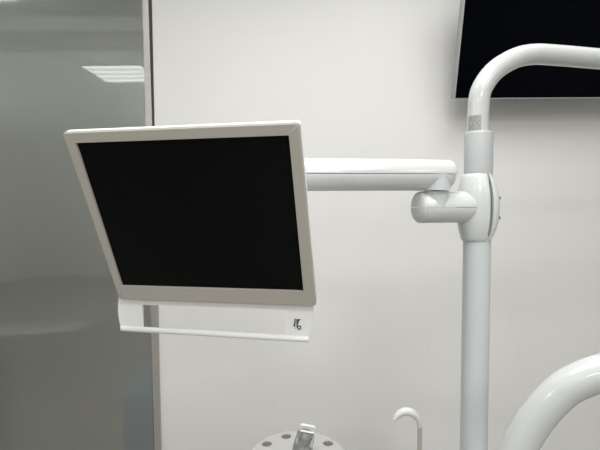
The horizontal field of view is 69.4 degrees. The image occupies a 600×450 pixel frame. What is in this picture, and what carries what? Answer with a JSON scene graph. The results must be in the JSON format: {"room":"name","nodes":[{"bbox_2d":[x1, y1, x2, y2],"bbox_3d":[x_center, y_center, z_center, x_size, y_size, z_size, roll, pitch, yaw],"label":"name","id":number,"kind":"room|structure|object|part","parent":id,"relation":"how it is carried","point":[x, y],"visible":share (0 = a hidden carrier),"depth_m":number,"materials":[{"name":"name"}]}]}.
{"room":"dental clinic","nodes":[
{"label":"dental clinic","id":0,"kind":"room"},
{"bbox_2d":[152,0,599,449],"bbox_3d":[1.035,-0.096,1.958,3.329,2.700,0.120,0,3,0],"label":"wall","id":1,"kind":"structure","parent":0,"point":[372,79],"depth_m":1.91,"materials":[{"name":"paint"}]},
{"bbox_2d":[0,0,161,449],"bbox_3d":[-2.914,-0.069,1.935,4.573,2.700,0.105,0,3,0],"label":"glass partition","id":2,"kind":"structure","parent":1,"relation":"in","point":[71,379],"depth_m":1.91,"materials":[{"name":"glass"}]},
{"bbox_2d":[451,0,599,98],"bbox_3d":[1.075,-0.766,1.720,0.936,0.522,0.294,0,3,0],"label":"television","id":3,"kind":"object","parent":1,"relation":"attached to","point":[487,29],"visible":0.78,"depth_m":1.66,"materials":[{"name":"plastic"}]},
{"bbox_3d":[-1.241,1.420,-0.236,8.100,0.100,8.800,0,3,0],"label":"floor","id":4,"kind":"structure","parent":0,"visible":0},
{"bbox_2d":[252,423,342,449],"bbox_3d":[-0.006,0.939,1.294,0.288,0.706,0.288,0,3,0],"label":"holder","id":5,"kind":"object","parent":4,"relation":"on","point":[302,439],"visible":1,"depth_m":1.33,"materials":[{"name":"white plastic"}]},
{"bbox_3d":[0.007,0.650,1.281,0.071,0.083,0.066,0,3,0],"label":"knob","id":6,"kind":"part","parent":5,"relation":"part of","materials":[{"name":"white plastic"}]},
{"bbox_3d":[0.022,0.601,1.279,0.049,0.029,0.010,0,3,0],"label":"ring handle","id":7,"kind":"part","parent":5,"relation":"part of","materials":[{"name":"beige plastic"}]},
{"bbox_2d":[393,407,421,449],"bbox_3d":[0.319,0.914,1.293,0.087,0.753,0.024,0,3,0],"label":"spout","id":8,"kind":"object","parent":4,"relation":"on","point":[405,411],"visible":1,"depth_m":1.27,"materials":[{"name":"beige plastic"}]},
{"bbox_3d":[0.356,0.941,1.294,0.013,0.697,0.013,0,3,0],"label":"stem","id":9,"kind":"part","parent":8,"relation":"part of","materials":[{"name":"grey metal"}]},
{"bbox_2d":[411,130,500,449],"bbox_3d":[0.309,0.563,0.878,0.175,1.491,0.076,-1,3,-9],"label":"support post","id":10,"kind":"object","parent":4,"relation":"on","point":[475,207],"visible":1,"depth_m":0.84,"materials":[{"name":"white metal"}]},
{"bbox_2d":[304,158,457,190],"bbox_3d":[0.068,-0.087,0.799,0.451,0.071,0.060,-1,3,-8],"label":"support arm","id":11,"kind":"object","parent":10,"relation":"attached to","point":[322,174],"visible":0.72,"depth_m":0.79,"materials":[{"name":"white metal"}]},
{"bbox_2d":[63,120,316,341],"bbox_3d":[-0.170,0.028,0.715,0.381,0.361,0.154,0,3,10],"label":"monitor","id":12,"kind":"object","parent":11,"relation":"attached to","point":[196,215],"visible":1,"depth_m":0.70,"materials":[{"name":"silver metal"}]},
{"bbox_2d":[467,43,599,131],"bbox_3d":[0.693,-0.275,0.897,0.734,0.177,0.040,-1,3,-8],"label":"bent arm","id":13,"kind":"object","parent":10,"relation":"attached to","point":[482,87],"visible":0.98,"depth_m":0.84},
{"bbox_2d":[497,353,599,449],"bbox_3d":[0.536,0.733,0.549,0.573,1.179,0.052,1,3,20],"label":"tube","id":14,"kind":"object","parent":4,"relation":"on","point":[578,381],"visible":1,"depth_m":0.58,"materials":[{"name":"white metal"}]}
]}

